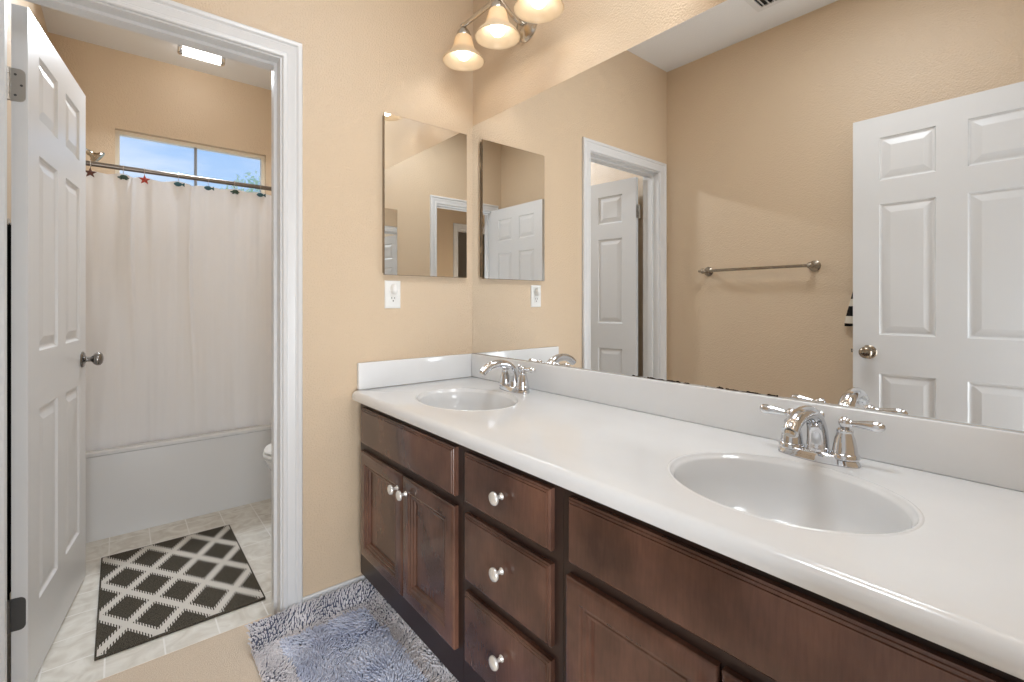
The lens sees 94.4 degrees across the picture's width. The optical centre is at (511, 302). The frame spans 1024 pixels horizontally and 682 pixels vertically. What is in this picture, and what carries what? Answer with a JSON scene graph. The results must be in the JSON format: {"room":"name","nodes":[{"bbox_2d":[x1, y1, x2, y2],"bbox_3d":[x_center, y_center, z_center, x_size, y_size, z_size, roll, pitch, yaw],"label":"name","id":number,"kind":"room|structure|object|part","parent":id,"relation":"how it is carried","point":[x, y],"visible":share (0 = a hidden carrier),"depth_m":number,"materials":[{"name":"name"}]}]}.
{"room":"bathroom","nodes":[
{"label":"bathroom","id":0,"kind":"room"},
{"bbox_2d":[7,0,47,598],"bbox_3d":[-2.198,-0.209,2.056,0.120,2.745,2.070,0,0,-40],"label":"door frame","id":1,"kind":"structure","parent":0,"point":[36,10],"depth_m":1.82,"materials":[{"name":"beige wood"}]},
{"bbox_2d":[7,3,103,681],"bbox_3d":[-1.625,0.141,1.687,0.169,2.018,0.730,0,0,-32],"label":"door","id":2,"kind":"structure","parent":1,"relation":"in","point":[49,359],"depth_m":1.52,"materials":[{"name":"white wood"}]},
{"bbox_3d":[-1.734,0.235,1.961,0.067,0.065,0.065,0,0,-32],"label":"knob","id":3,"kind":"part","parent":2,"relation":"part of","materials":[{"name":"silver metal"}]},
{"bbox_2d":[86,148,104,161],"bbox_3d":[-2.368,-0.827,2.558,0.260,0.140,0.092,0,0,-40],"label":"shower","id":4,"kind":"object","parent":1,"relation":"attached to","point":[95,157],"visible":0.44,"depth_m":2.59,"materials":[{"name":"silver metal"}]},
{"bbox_2d":[86,161,270,190],"bbox_3d":[-1.651,-0.692,2.744,1.600,0.064,0.064,0,0,-40],"label":"curtain rod","id":5,"kind":"object","parent":1,"relation":"attached to","point":[94,164],"visible":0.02,"depth_m":2.58,"materials":[{"name":"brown metal"}]},
{"bbox_2d":[86,160,95,176],"bbox_3d":[-2.101,-0.666,2.363,0.050,0.088,0.047,0,0,-40],"label":"curtain hook","id":6,"kind":"object","parent":5,"relation":"hanging from","point":[90,172],"visible":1,"depth_m":2.35,"materials":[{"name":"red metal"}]},
{"bbox_2d":[117,165,128,179],"bbox_3d":[-2.003,-0.669,2.435,0.048,0.082,0.042,0,0,20],"label":"curtain hook","id":7,"kind":"object","parent":5,"relation":"hanging from","point":[121,177],"visible":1,"depth_m":2.43,"materials":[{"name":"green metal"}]},
{"bbox_2d":[139,168,149,183],"bbox_3d":[-1.937,-0.666,2.499,0.050,0.088,0.047,0,0,-40],"label":"curtain hook","id":8,"kind":"object","parent":5,"relation":"hanging from","point":[144,179],"visible":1,"depth_m":2.48,"materials":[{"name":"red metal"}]},
{"bbox_2d":[86,171,270,451],"bbox_3d":[-1.652,0.057,2.745,1.480,1.430,0.044,0,0,-40],"label":"shower curtain","id":9,"kind":"object","parent":5,"relation":"hanging from","point":[178,279],"visible":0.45,"depth_m":2.58,"materials":[{"name":"white fabric"}]},
{"bbox_2d":[174,173,184,186],"bbox_3d":[-1.823,-0.670,2.595,0.048,0.080,0.045,0,0,-40],"label":"curtain hook","id":10,"kind":"object","parent":5,"relation":"hanging from","point":[178,184],"visible":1,"depth_m":2.58,"materials":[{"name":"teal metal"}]},
{"bbox_2d":[204,177,213,189],"bbox_3d":[-1.716,-0.670,2.683,0.048,0.080,0.045,0,0,-40],"label":"curtain hook","id":11,"kind":"object","parent":5,"relation":"hanging from","point":[208,187],"visible":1,"depth_m":2.67,"materials":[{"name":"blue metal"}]},
{"bbox_2d":[230,181,239,193],"bbox_3d":[-1.617,-0.669,2.755,0.048,0.082,0.042,0,0,20],"label":"curtain hook","id":12,"kind":"object","parent":5,"relation":"hanging from","point":[233,191],"visible":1,"depth_m":2.75,"materials":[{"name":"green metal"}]},
{"bbox_2d":[257,184,265,196],"bbox_3d":[-1.512,-0.670,2.852,0.048,0.080,0.045,0,0,-40],"label":"curtain hook","id":13,"kind":"object","parent":5,"relation":"hanging from","point":[258,194],"visible":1,"depth_m":2.84,"materials":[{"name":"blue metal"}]},
{"bbox_3d":[-1.874,-0.296,1.786,0.036,0.037,0.036,0,0,-40],"label":"wall hook","id":14,"kind":"object","parent":1,"relation":"attached to","visible":0},
{"bbox_2d":[7,224,10,599],"bbox_3d":[-1.843,0.384,1.760,0.022,1.300,0.461,0,0,-40],"label":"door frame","id":15,"kind":"structure","parent":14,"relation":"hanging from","point":[8,226],"depth_m":1.61,"materials":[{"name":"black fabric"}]},
{"bbox_2d":[7,499,270,681],"bbox_3d":[-0.099,1.214,0.244,5.200,0.100,7.640,0,0,-40],"label":"floor","id":16,"kind":"structure","parent":0,"point":[70,657],"depth_m":1.65,"materials":[{"name":"tile"}]},
{"bbox_2d":[86,424,270,542],"bbox_3d":[-1.847,0.948,2.980,1.595,0.431,0.792,0,0,-40],"label":"bathtub","id":17,"kind":"object","parent":16,"relation":"on","point":[135,487],"visible":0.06,"depth_m":2.51,"materials":[{"name":"white ceramic"}]},
{"bbox_2d":[94,525,265,660],"bbox_3d":[-1.411,1.159,2.001,0.504,0.009,0.790,0,0,-40],"label":"mat","id":18,"kind":"object","parent":16,"relation":"on","point":[154,591],"visible":1,"depth_m":1.92,"materials":[{"name":"grey fabric"}]},
{"bbox_2d":[263,443,270,469],"bbox_3d":[-0.939,0.775,2.560,0.730,0.778,0.450,0,0,-40],"label":"toilet","id":19,"kind":"object","parent":16,"relation":"on","point":[267,451],"visible":0.05,"depth_m":2.32,"materials":[{"name":"white ceramic"}]},
{"bbox_3d":[-1.031,0.757,2.485,0.493,0.021,0.376,0,0,-40],"label":"seat","id":20,"kind":"part","parent":19,"relation":"part of","materials":[{"name":"white plastic"}]},
{"bbox_3d":[-1.030,0.727,2.485,0.486,0.031,0.372,0,0,-40],"label":"lid","id":21,"kind":"part","parent":19,"relation":"part of","materials":[{"name":"white plastic"}]},
{"bbox_3d":[-1.028,0.968,2.487,0.488,0.392,0.364,0,0,-40],"label":"bowl","id":22,"kind":"part","parent":19,"relation":"part of","materials":[{"name":"white ceramic"}]},
{"bbox_2d":[244,579,458,681],"bbox_3d":[-0.448,1.122,1.433,0.491,0.081,0.854,0,0,-40],"label":"shag rug","id":23,"kind":"object","parent":16,"relation":"on","point":[351,633],"visible":0.94,"depth_m":1.58,"materials":[{"name":"grey fabric"}]},
{"bbox_2d":[361,404,463,681],"bbox_3d":[-0.166,0.771,1.727,0.602,0.785,0.714,0,0,-40],"label":"base cabinet","id":24,"kind":"object","parent":16,"relation":"on","point":[412,477],"visible":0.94,"depth_m":1.48,"materials":[{"name":"brown wood"}]},
{"bbox_3d":[-0.462,0.759,1.676,0.018,0.394,0.342,0,0,-40],"label":"cabinet door","id":25,"kind":"part","parent":24,"relation":"part of","materials":[{"name":"brown wood"}]},
{"bbox_3d":[-0.390,0.611,1.550,0.032,0.033,0.033,0,0,-40],"label":"knob","id":26,"kind":"part","parent":24,"relation":"part of","materials":[{"name":"white metal"}]},
{"bbox_3d":[-0.351,0.611,1.503,0.032,0.033,0.033,0,0,-40],"label":"knob","id":27,"kind":"part","parent":24,"relation":"part of","materials":[{"name":"white metal"}]},
{"bbox_3d":[-0.363,0.467,1.556,0.018,0.134,0.652,0,0,-40],"label":"false drawer","id":28,"kind":"part","parent":24,"relation":"part of","materials":[{"name":"brown wood"}]},
{"bbox_3d":[-0.252,0.759,1.423,0.018,0.394,0.304,0,0,-40],"label":"cabinet door","id":29,"kind":"part","parent":24,"relation":"part of","materials":[{"name":"brown wood"}]},
{"bbox_2d":[464,447,562,681],"bbox_3d":[0.182,0.771,1.307,0.602,0.785,0.375,0,0,-40],"label":"base cabinet","id":30,"kind":"object","parent":16,"relation":"on","point":[513,517],"visible":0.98,"depth_m":1.11,"materials":[{"name":"brown wood"}]},
{"bbox_3d":[-0.037,0.852,1.124,0.032,0.033,0.033,0,0,-40],"label":"knob","id":31,"kind":"part","parent":30,"relation":"part of","materials":[{"name":"white metal"}]},
{"bbox_3d":[-0.037,0.643,1.124,0.032,0.033,0.033,0,0,-40],"label":"knob","id":32,"kind":"part","parent":30,"relation":"part of","materials":[{"name":"white metal"}]},
{"bbox_3d":[-0.037,0.464,1.124,0.032,0.033,0.033,0,0,-40],"label":"knob","id":33,"kind":"part","parent":30,"relation":"part of","materials":[{"name":"white metal"}]},
{"bbox_3d":[-0.019,0.862,1.142,0.018,0.187,0.327,0,0,-40],"label":"drawer","id":34,"kind":"part","parent":30,"relation":"part of","materials":[{"name":"brown wood"}]},
{"bbox_3d":[-0.019,0.650,1.142,0.018,0.177,0.327,0,0,-40],"label":"drawer","id":35,"kind":"part","parent":30,"relation":"part of","materials":[{"name":"brown wood"}]},
{"bbox_3d":[-0.019,0.467,1.142,0.018,0.134,0.327,0,0,-40],"label":"drawer","id":36,"kind":"part","parent":30,"relation":"part of","materials":[{"name":"brown wood"}]},
{"bbox_2d":[563,488,1023,681],"bbox_3d":[0.539,0.771,0.876,0.602,0.785,0.744,0,0,-40],"label":"base cabinet","id":37,"kind":"object","parent":16,"relation":"on","point":[643,601],"visible":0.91,"depth_m":0.75,"materials":[{"name":"brown wood"}]},
{"bbox_3d":[0.217,0.759,0.857,0.018,0.394,0.321,0,0,-40],"label":"cabinet door","id":38,"kind":"part","parent":37,"relation":"part of","materials":[{"name":"brown wood"}]},
{"bbox_2d":[352,353,1023,679],"bbox_3d":[0.190,0.366,1.315,0.587,0.255,1.878,0,0,-40],"label":"countertop","id":39,"kind":"structure","parent":37,"relation":"on","point":[924,539],"depth_m":0.95,"materials":[{"name":"stone"}]},
{"bbox_2d":[415,388,519,410],"bbox_3d":[-0.163,0.418,1.695,0.340,0.151,0.428,0,0,-40],"label":"basin","id":40,"kind":"object","parent":39,"relation":"in","point":[441,399],"depth_m":1.85,"materials":[{"name":"white ceramic"}]},
{"bbox_2d":[479,360,534,393],"bbox_3d":[-0.024,0.281,1.842,0.208,0.126,0.201,0,0,-4],"label":"sink faucet","id":41,"kind":"object","parent":39,"relation":"on","point":[513,380],"visible":1,"depth_m":1.80,"materials":[{"name":"silver metal"}]},
{"bbox_3d":[-0.045,0.273,1.802,0.186,0.110,0.045,0,0,-40],"label":"spout","id":42,"kind":"part","parent":41,"relation":"part of","materials":[{"name":"silver metal"}]},
{"bbox_3d":[-0.025,0.297,1.885,0.053,0.064,0.053,0,0,-40],"label":"handle","id":43,"kind":"part","parent":41,"relation":"part of","materials":[{"name":"silver metal"}]},
{"bbox_3d":[0.008,0.334,1.845,0.065,0.019,0.159,0,0,-40],"label":"plate","id":44,"kind":"part","parent":41,"relation":"part of","materials":[{"name":"silver metal"}]},
{"bbox_3d":[0.041,0.297,1.806,0.053,0.064,0.053,0,0,-40],"label":"handle","id":45,"kind":"part","parent":41,"relation":"part of","materials":[{"name":"silver metal"}]},
{"bbox_3d":[0.064,0.252,1.774,0.021,0.021,0.062,0,0,-40],"label":"lever","id":46,"kind":"part","parent":41,"relation":"part of","materials":[{"name":"silver metal"}]},
{"bbox_2d":[667,452,924,535],"bbox_3d":[0.502,0.418,0.893,0.351,0.151,0.418,0,0,-40],"label":"basin","id":47,"kind":"object","parent":39,"relation":"in","point":[794,496],"depth_m":0.98,"materials":[{"name":"white ceramic"}]},
{"bbox_2d":[759,404,885,468],"bbox_3d":[0.640,0.281,1.040,0.208,0.126,0.201,0,0,-4],"label":"sink faucet","id":48,"kind":"object","parent":39,"relation":"on","point":[844,453],"visible":1,"depth_m":1.00,"materials":[{"name":"silver metal"}]},
{"bbox_3d":[0.613,0.252,1.112,0.021,0.021,0.062,0,0,-40],"label":"lever","id":49,"kind":"part","parent":48,"relation":"part of","materials":[{"name":"silver metal"}]},
{"bbox_3d":[0.639,0.297,1.083,0.053,0.064,0.053,0,0,-40],"label":"handle","id":50,"kind":"part","parent":48,"relation":"part of","materials":[{"name":"silver metal"}]},
{"bbox_3d":[0.619,0.273,1.000,0.186,0.110,0.045,0,0,-40],"label":"spout","id":51,"kind":"part","parent":48,"relation":"part of","materials":[{"name":"silver metal"}]},
{"bbox_3d":[0.672,0.334,1.044,0.065,0.019,0.159,0,0,-40],"label":"plate","id":52,"kind":"part","parent":48,"relation":"part of","materials":[{"name":"silver metal"}]},
{"bbox_3d":[0.705,0.297,1.004,0.053,0.064,0.053,0,0,-40],"label":"handle","id":53,"kind":"part","parent":48,"relation":"part of","materials":[{"name":"silver metal"}]},
{"bbox_3d":[0.728,0.252,0.973,0.021,0.021,0.062,0,0,-40],"label":"lever","id":54,"kind":"part","parent":48,"relation":"part of","materials":[{"name":"silver metal"}]},
{"bbox_3d":[0.436,0.759,0.592,0.018,0.394,0.353,0,0,-40],"label":"cabinet door","id":55,"kind":"part","parent":37,"relation":"part of","materials":[{"name":"brown wood"}]},
{"bbox_2d":[41,5,270,89],"bbox_3d":[-1.546,-1.631,2.616,2.000,0.100,2.140,0,0,-40],"label":"ceiling","id":56,"kind":"structure","parent":0,"point":[57,22],"depth_m":2.92,"materials":[{"name":"white paint"}]},
{"bbox_2d":[177,44,225,65],"bbox_3d":[-1.921,-1.540,2.936,0.248,0.083,0.076,0,0,-40],"label":"ceiling light","id":57,"kind":"object","parent":56,"relation":"attached to","point":[181,50],"visible":0.76,"depth_m":2.91,"materials":[{"name":"white plastic"}]},
{"bbox_2d":[182,46,220,64],"bbox_3d":[-1.921,-1.536,2.936,0.200,0.072,0.072,0,0,-40],"label":"diffuser","id":58,"kind":"object","parent":57,"relation":"attached to","point":[186,51],"depth_m":2.91,"materials":[{"name":"white plastic"}]},
{"bbox_2d":[48,32,270,194],"bbox_3d":[-2.149,-0.209,3.344,1.600,2.745,0.150,0,0,-40],"label":"wall","id":59,"kind":"structure","parent":0,"point":[123,91],"depth_m":3.12,"materials":[{"name":"beige paint"}]},
{"bbox_2d":[115,130,264,193],"bbox_3d":[-2.197,-0.879,3.294,0.858,0.425,0.045,0,0,-40],"label":"window","id":60,"kind":"structure","parent":59,"relation":"in","point":[118,134],"depth_m":3.28,"materials":[{"name":"beige plastic"}]},
{"bbox_2d":[172,0,472,596],"bbox_3d":[-0.856,-0.209,1.746,1.649,2.745,0.120,0,0,-40],"label":"wall","id":61,"kind":"structure","parent":0,"point":[363,60],"depth_m":1.86,"materials":[{"name":"beige paint"}]},
{"bbox_2d":[0,0,302,681],"bbox_3d":[-1.132,0.111,1.517,0.838,2.106,0.154,0,0,-40],"label":"trim","id":62,"kind":"structure","parent":61,"relation":"attached to","point":[167,20],"depth_m":1.69,"materials":[{"name":"white wood"}]},
{"bbox_3d":[-1.089,0.111,1.465,0.838,2.106,0.017,0,0,-40],"label":"casing","id":63,"kind":"part","parent":62,"relation":"part of","materials":[{"name":"white wood"}]},
{"bbox_2d":[303,575,365,602],"bbox_3d":[-0.473,1.122,1.978,0.764,0.083,0.012,0,0,-40],"label":"baseboard","id":64,"kind":"structure","parent":61,"relation":"attached to","point":[357,579],"depth_m":1.80,"materials":[{"name":"white wood"}]},
{"bbox_2d":[385,280,399,307],"bbox_3d":[-0.493,-0.032,1.964,0.070,0.115,0.008,0,0,-40],"label":"wall outlet","id":65,"kind":"object","parent":61,"relation":"attached to","point":[391,300],"visible":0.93,"depth_m":1.96,"materials":[{"name":"white plastic"}]},
{"bbox_2d":[390,296,396,302],"bbox_3d":[-0.492,-0.013,1.962,0.030,0.029,0.002,0,0,-40],"label":"socket","id":66,"kind":"object","parent":65,"relation":"attached to","point":[393,299],"depth_m":1.96,"materials":[{"name":"white plastic"}]},
{"bbox_2d":[390,284,397,293],"bbox_3d":[-0.483,-0.054,1.952,0.028,0.044,0.025,0,0,-40],"label":"night light","id":67,"kind":"object","parent":65,"relation":"attached to","point":[394,288],"visible":1,"depth_m":1.94,"materials":[{"name":"white plastic"}]},
{"bbox_2d":[382,112,466,277],"bbox_3d":[-0.400,-0.441,2.097,0.405,0.658,0.121,0,0,-40],"label":"mirror","id":68,"kind":"object","parent":61,"relation":"attached to","point":[424,166],"visible":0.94,"depth_m":2.03,"materials":[{"name":"mirror"}]},
{"bbox_2d":[473,0,1019,679],"bbox_3d":[0.424,-0.209,1.587,0.120,2.745,2.000,0,0,-40],"label":"wall","id":69,"kind":"structure","parent":0,"point":[587,33],"depth_m":1.76,"materials":[{"name":"beige paint"}]},
{"bbox_2d":[443,0,563,70],"bbox_3d":[-0.028,-1.106,1.845,0.248,0.180,0.640,0,0,-40],"label":"vanity light","id":70,"kind":"object","parent":69,"relation":"attached to","point":[497,33],"visible":1,"depth_m":1.86,"materials":[{"name":"white glass"}]},
{"bbox_3d":[-0.204,-1.072,2.001,0.060,0.098,0.059,0,0,-40],"label":"light bulb","id":71,"kind":"part","parent":70,"relation":"part of","materials":[{"name":"white glass"}]},
{"bbox_3d":[-0.204,-1.071,2.001,0.175,0.110,0.175,0,0,-40],"label":"lamp shade","id":72,"kind":"part","parent":70,"relation":"part of","materials":[{"name":"white glass"}]},
{"bbox_3d":[-0.056,-1.072,1.821,0.060,0.098,0.059,0,0,-40],"label":"light bulb","id":73,"kind":"part","parent":70,"relation":"part of","materials":[{"name":"white glass"}]},
{"bbox_3d":[-0.056,-1.071,1.821,0.175,0.110,0.175,0,0,-40],"label":"lamp shade","id":74,"kind":"part","parent":70,"relation":"part of","materials":[{"name":"white glass"}]},
{"bbox_3d":[-0.003,-1.151,1.876,0.131,0.075,0.017,0,0,-40],"label":"support arm","id":75,"kind":"part","parent":70,"relation":"part of","materials":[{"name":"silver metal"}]},
{"bbox_3d":[0.092,-1.072,1.643,0.060,0.098,0.059,0,0,-40],"label":"light bulb","id":76,"kind":"part","parent":70,"relation":"part of","materials":[{"name":"white glass"}]},
{"bbox_3d":[0.092,-1.071,1.643,0.175,0.110,0.175,0,0,-40],"label":"lamp shade","id":77,"kind":"part","parent":70,"relation":"part of","materials":[{"name":"white glass"}]},
{"bbox_2d":[470,353,1023,491],"bbox_3d":[0.408,0.291,1.496,0.020,0.105,1.878,0,0,-40],"label":"backsplash","id":78,"kind":"structure","parent":69,"relation":"attached to","point":[985,455],"depth_m":1.14,"materials":[{"name":"stone"}]},
{"bbox_2d":[472,0,1023,431],"bbox_3d":[0.413,-0.293,1.503,0.004,1.060,1.870,0,0,-40],"label":"wall mirror","id":79,"kind":"object","parent":69,"relation":"attached to","point":[820,201],"visible":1,"depth_m":1.20,"materials":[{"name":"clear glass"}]},
{"label":"outside","id":80,"kind":"structure","parent":0,"visible":0},
{"bbox_2d":[221,171,259,191],"bbox_3d":[-4.351,0.760,8.118,1.596,6.009,1.574,0,0,-40],"label":"tree","id":81,"kind":"object","parent":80,"point":[253,179],"visible":0.02,"depth_m":7.90,"materials":[{"name":"green plant"}]}
]}

